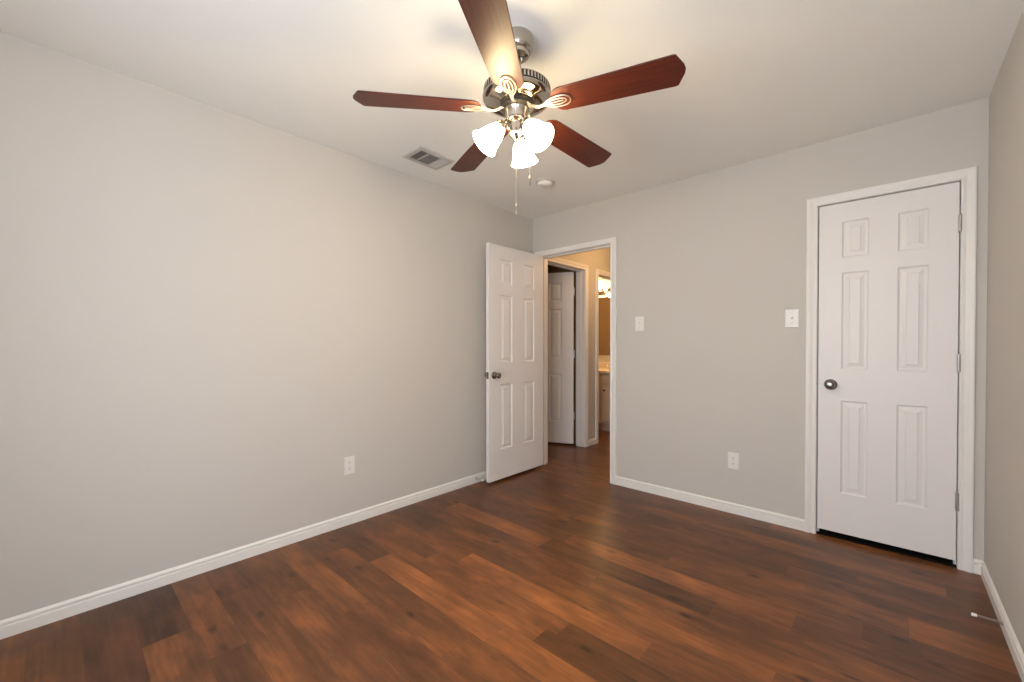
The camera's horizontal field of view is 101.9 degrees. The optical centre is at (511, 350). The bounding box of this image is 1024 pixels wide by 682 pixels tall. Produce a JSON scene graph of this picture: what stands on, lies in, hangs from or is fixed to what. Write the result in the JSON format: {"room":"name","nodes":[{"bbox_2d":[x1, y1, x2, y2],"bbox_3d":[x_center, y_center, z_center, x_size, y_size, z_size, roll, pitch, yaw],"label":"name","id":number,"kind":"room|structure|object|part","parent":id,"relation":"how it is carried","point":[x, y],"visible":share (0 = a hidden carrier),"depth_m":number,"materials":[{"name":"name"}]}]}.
{"room":"empty bedroom","nodes":[
{"label":"empty bedroom","id":0,"kind":"room"},
{"bbox_2d":[0,31,609,620],"bbox_3d":[-0.348,-0.081,3.611,0.120,2.440,6.400,1,1,42],"label":"wall","id":1,"kind":"structure","parent":0,"point":[206,310],"depth_m":2.16,"materials":[{"name":"grey paint"}]},
{"bbox_2d":[0,471,485,639],"bbox_3d":[-1.088,1.113,2.730,0.012,0.071,3.862,1,1,42],"label":"baseboard","id":2,"kind":"structure","parent":1,"relation":"attached to","point":[46,615],"depth_m":2.14,"materials":[{"name":"white paint"}]},
{"bbox_2d":[344,456,354,474],"bbox_3d":[-1.074,0.758,2.746,0.008,0.115,0.070,1,1,42],"label":"wall outlet","id":3,"kind":"object","parent":1,"relation":"attached to","point":[349,462],"visible":1,"depth_m":2.74,"materials":[{"name":"white plastic"}]},
{"bbox_2d":[588,438,595,445],"bbox_3d":[1.493,1.091,4.706,1.135,0.071,2.318,1,1,42],"label":"baseboard","id":4,"kind":"structure","parent":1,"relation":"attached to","point":[590,441],"depth_m":4.94,"materials":[{"name":"white paint"}]},
{"bbox_2d":[595,269,609,443],"bbox_3d":[1.252,0.067,5.348,0.134,2.105,0.844,1,1,42],"label":"door frame","id":5,"kind":"structure","parent":1,"relation":"attached to","point":[602,274],"depth_m":5.01,"materials":[{"name":"white paint"}]},
{"bbox_2d":[0,430,1021,681],"bbox_3d":[0.159,1.141,3.334,5.190,0.001,6.635,1,1,42],"label":"floor","id":6,"kind":"structure","parent":0,"point":[556,570],"depth_m":1.88,"materials":[{"name":"brown wood"}]},
{"bbox_2d":[598,362,609,430],"bbox_3d":[1.125,0.643,6.204,1.196,0.935,0.591,1,1,42],"label":"bathroom vanity","id":7,"kind":"object","parent":6,"relation":"on","point":[604,371],"visible":0.23,"depth_m":5.72,"materials":[{"name":"grey paint"}]},
{"bbox_3d":[1.128,0.732,5.847,0.283,0.515,0.025,1,1,42],"label":"cabinet door","id":8,"kind":"part","parent":7,"relation":"part of","materials":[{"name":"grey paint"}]},
{"bbox_2d":[599,362,609,373],"bbox_3d":[1.129,0.242,6.204,1.196,0.133,0.579,1,1,42],"label":"countertop","id":9,"kind":"structure","parent":7,"relation":"on","point":[603,368],"depth_m":6.27,"materials":[{"name":"beige stone"}]},
{"bbox_3d":[1.308,0.396,5.682,0.165,0.120,0.020,1,1,42],"label":"drawer","id":10,"kind":"part","parent":7,"relation":"part of","materials":[{"name":"grey paint"}]},
{"bbox_3d":[1.306,0.734,5.684,0.165,0.515,0.025,1,1,42],"label":"cabinet door","id":11,"kind":"part","parent":7,"relation":"part of","materials":[{"name":"grey paint"}]},
{"bbox_2d":[0,0,1023,218],"bbox_3d":[0.013,-1.331,1.696,3.221,0.100,4.082,1,1,42],"label":"ceiling","id":12,"kind":"structure","parent":0,"point":[761,78],"depth_m":1.87,"materials":[{"name":"white paint"}]},
{"bbox_2d":[401,146,454,169],"bbox_3d":[-0.560,-1.288,2.792,0.212,0.009,0.290,1,1,42],"label":"ceiling vent","id":13,"kind":"object","parent":12,"relation":"in","point":[421,155],"visible":1,"depth_m":2.78,"materials":[{"name":"grey metal"}]},
{"bbox_2d":[353,0,685,213],"bbox_3d":[0.053,-0.931,1.738,1.227,0.702,1.200,1,1,42],"label":"ceiling fan","id":14,"kind":"object","parent":12,"relation":"hanging from","point":[512,92],"visible":1,"depth_m":1.61,"materials":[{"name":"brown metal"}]},
{"bbox_3d":[-0.369,-0.980,1.640,0.495,0.006,0.142,-2,11,-10],"label":"blade","id":15,"kind":"part","parent":14,"relation":"part of","materials":[{"name":"brown wood"}]},
{"bbox_3d":[-0.165,-0.985,2.058,0.142,0.006,0.495,-12,5,-28],"label":"blade","id":16,"kind":"part","parent":14,"relation":"part of","materials":[{"name":"brown wood"}]},
{"bbox_3d":[-0.079,-0.873,1.684,0.118,0.103,0.118,43,-10,-12],"label":"lamp shade","id":17,"kind":"part","parent":14,"relation":"part of","materials":[{"name":"white glass"}]},
{"bbox_3d":[-0.051,-0.977,1.321,0.142,0.006,0.495,11,4,10],"label":"blade","id":18,"kind":"part","parent":14,"relation":"part of","materials":[{"name":"brown wood"}]},
{"bbox_3d":[-0.070,-0.987,1.694,0.081,0.024,0.019,-2,11,-10],"label":"iron arm","id":19,"kind":"part","parent":14,"relation":"part of","materials":[{"name":"silver metal"}]},
{"bbox_3d":[0.004,-0.986,1.619,0.019,0.024,0.081,11,4,10],"label":"iron arm","id":20,"kind":"part","parent":14,"relation":"part of","materials":[{"name":"silver metal"}]},
{"bbox_3d":[0.046,-0.866,1.798,0.118,0.103,0.118,0,43,16],"label":"lamp shade","id":21,"kind":"part","parent":14,"relation":"part of","materials":[{"name":"white glass"}]},
{"bbox_3d":[0.079,-0.887,1.659,0.045,0.077,0.045,-1,-41,-48],"label":"light bulb","id":22,"kind":"part","parent":14,"relation":"part of","materials":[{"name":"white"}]},
{"bbox_3d":[0.103,-0.987,1.669,0.081,0.024,0.019,2,-9,26],"label":"iron arm","id":23,"kind":"part","parent":14,"relation":"part of","materials":[{"name":"silver metal"}]},
{"bbox_3d":[0.088,-0.873,1.650,0.118,0.103,0.118,-1,-41,-48],"label":"lamp shade","id":24,"kind":"part","parent":14,"relation":"part of","materials":[{"name":"white glass"}]},
{"bbox_3d":[0.300,-0.984,1.990,0.495,0.006,0.142,2,-11,-45],"label":"blade","id":25,"kind":"part","parent":14,"relation":"part of","materials":[{"name":"brown wood"}]},
{"bbox_3d":[0.376,-0.979,1.537,0.495,0.006,0.142,2,-9,26],"label":"blade","id":26,"kind":"part","parent":14,"relation":"part of","materials":[{"name":"brown wood"}]},
{"bbox_2d":[536,178,553,188],"bbox_3d":[0.253,-1.276,3.190,0.142,0.042,0.142,1,1,42],"label":"smoke detector","id":27,"kind":"object","parent":12,"relation":"attached to","point":[544,183],"visible":1,"depth_m":3.15,"materials":[{"name":"white plastic"}]},
{"bbox_2d":[548,265,575,442],"bbox_3d":[0.182,-0.103,5.644,1.849,2.440,0.085,1,1,42],"label":"wall","id":28,"kind":"structure","parent":0,"point":[551,269],"depth_m":5.06,"materials":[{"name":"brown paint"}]},
{"bbox_2d":[548,272,574,443],"bbox_3d":[0.388,0.086,5.030,0.748,2.028,0.168,0,1,20],"label":"door","id":29,"kind":"structure","parent":28,"relation":"in","point":[561,289],"depth_m":4.94,"materials":[{"name":"white paint"}]},
{"bbox_2d":[599,278,609,361],"bbox_3d":[1.627,-0.110,6.215,3.210,2.440,0.110,1,1,42],"label":"wall","id":30,"kind":"structure","parent":0,"point":[602,358],"depth_m":6.33,"materials":[{"name":"beige paint"}]},
{"bbox_2d":[599,297,609,354],"bbox_3d":[1.323,-0.368,6.410,1.156,0.888,0.009,1,1,42],"label":"bathroom mirror","id":31,"kind":"object","parent":30,"relation":"attached to","point":[604,303],"visible":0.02,"depth_m":6.33,"materials":[{"name":"brown mirror"}]},
{"bbox_2d":[599,281,609,295],"bbox_3d":[1.341,-0.944,6.273,0.840,0.198,0.178,1,1,42],"label":"vanity light","id":32,"kind":"object","parent":30,"relation":"attached to","point":[602,291],"visible":0.16,"depth_m":6.26,"materials":[{"name":"white glass"}]},
{"bbox_3d":[1.392,-0.901,6.328,0.840,0.110,0.028,1,1,42],"label":"plate","id":33,"kind":"part","parent":32,"relation":"part of","materials":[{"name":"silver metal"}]},
{"bbox_2d":[533,97,988,560],"bbox_3d":[1.354,-0.078,3.175,3.221,2.440,0.110,1,1,42],"label":"wall","id":34,"kind":"structure","parent":0,"point":[713,263],"depth_m":2.91,"materials":[{"name":"grey paint"}]},
{"bbox_2d":[485,242,542,482],"bbox_3d":[0.042,0.101,3.775,0.168,2.024,0.756,1,1,42],"label":"door","id":35,"kind":"structure","parent":34,"relation":"in","point":[514,277],"depth_m":3.72,"materials":[{"name":"white paint"}]},
{"bbox_3d":[-0.119,0.210,3.509,0.046,0.053,0.053,1,1,42],"label":"knob","id":36,"kind":"part","parent":35,"relation":"part of","materials":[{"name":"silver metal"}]},
{"bbox_2d":[535,237,616,484],"bbox_3d":[0.838,0.073,4.233,1.029,2.118,1.008,1,1,42],"label":"door frame","id":37,"kind":"structure","parent":34,"relation":"attached to","point":[611,243],"depth_m":4.14,"materials":[{"name":"white paint"}]},
{"bbox_2d":[635,316,643,330],"bbox_3d":[1.036,-0.220,3.378,0.073,0.115,0.018,1,1,42],"label":"light switch","id":38,"kind":"object","parent":34,"relation":"attached to","point":[639,321],"visible":1,"depth_m":3.38,"materials":[{"name":"white plastic"}]},
{"bbox_2d":[728,452,738,469],"bbox_3d":[1.556,0.775,2.919,0.070,0.115,0.008,1,1,42],"label":"wall outlet","id":39,"kind":"object","parent":34,"relation":"attached to","point":[733,458],"visible":1,"depth_m":2.92,"materials":[{"name":"white plastic"}]},
{"bbox_2d":[785,309,798,326],"bbox_3d":[1.803,-0.208,2.676,0.073,0.115,0.018,1,1,42],"label":"light switch","id":40,"kind":"object","parent":34,"relation":"attached to","point":[791,316],"visible":1,"depth_m":2.68,"materials":[{"name":"white plastic"}]},
{"bbox_2d":[616,476,983,574],"bbox_3d":[1.653,1.110,2.831,2.081,0.071,0.012,1,1,42],"label":"baseboard","id":41,"kind":"structure","parent":34,"relation":"attached to","point":[759,514],"depth_m":2.96,"materials":[{"name":"white paint"}]},
{"bbox_2d":[817,182,961,560],"bbox_3d":[2.124,0.112,2.382,0.615,2.003,0.102,1,1,42],"label":"door","id":42,"kind":"structure","parent":34,"relation":"in","point":[889,359],"depth_m":2.37,"materials":[{"name":"white paint"}]},
{"bbox_3d":[1.931,0.209,2.522,0.053,0.053,0.046,1,1,42],"label":"knob","id":43,"kind":"part","parent":42,"relation":"part of","materials":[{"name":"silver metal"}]},
{"bbox_2d":[804,166,977,572],"bbox_3d":[2.162,0.100,2.426,0.720,2.100,0.128,1,1,42],"label":"door frame","id":44,"kind":"structure","parent":34,"relation":"attached to","point":[967,177],"depth_m":2.19,"materials":[{"name":"white paint"}]},
{"bbox_2d":[816,528,956,567],"bbox_3d":[2.369,1.151,2.660,0.617,0.013,0.696,1,1,42],"label":"floor","id":45,"kind":"structure","parent":0,"point":[944,561],"depth_m":2.41,"materials":[{"name":"black carpet"}]},
{"bbox_2d":[984,10,1023,652],"bbox_3d":[1.125,-0.051,0.619,0.110,2.440,3.972,1,1,42],"label":"wall","id":46,"kind":"structure","parent":0,"point":[1004,425],"depth_m":1.74,"materials":[{"name":"grey paint"}]},
{"bbox_2d":[981,562,1023,681],"bbox_3d":[1.113,1.133,0.709,0.012,0.071,3.850,1,1,42],"label":"baseboard","id":47,"kind":"structure","parent":46,"relation":"attached to","point":[1013,644],"depth_m":1.69,"materials":[{"name":"white paint"}]},
{"bbox_2d":[971,613,1003,625],"bbox_3d":[1.980,1.117,1.731,0.088,0.019,0.019,1,1,42],"label":"door stop","id":48,"kind":"object","parent":47,"relation":"attached to","point":[972,614],"visible":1,"depth_m":1.73,"materials":[{"name":"silver metal"}]}
]}

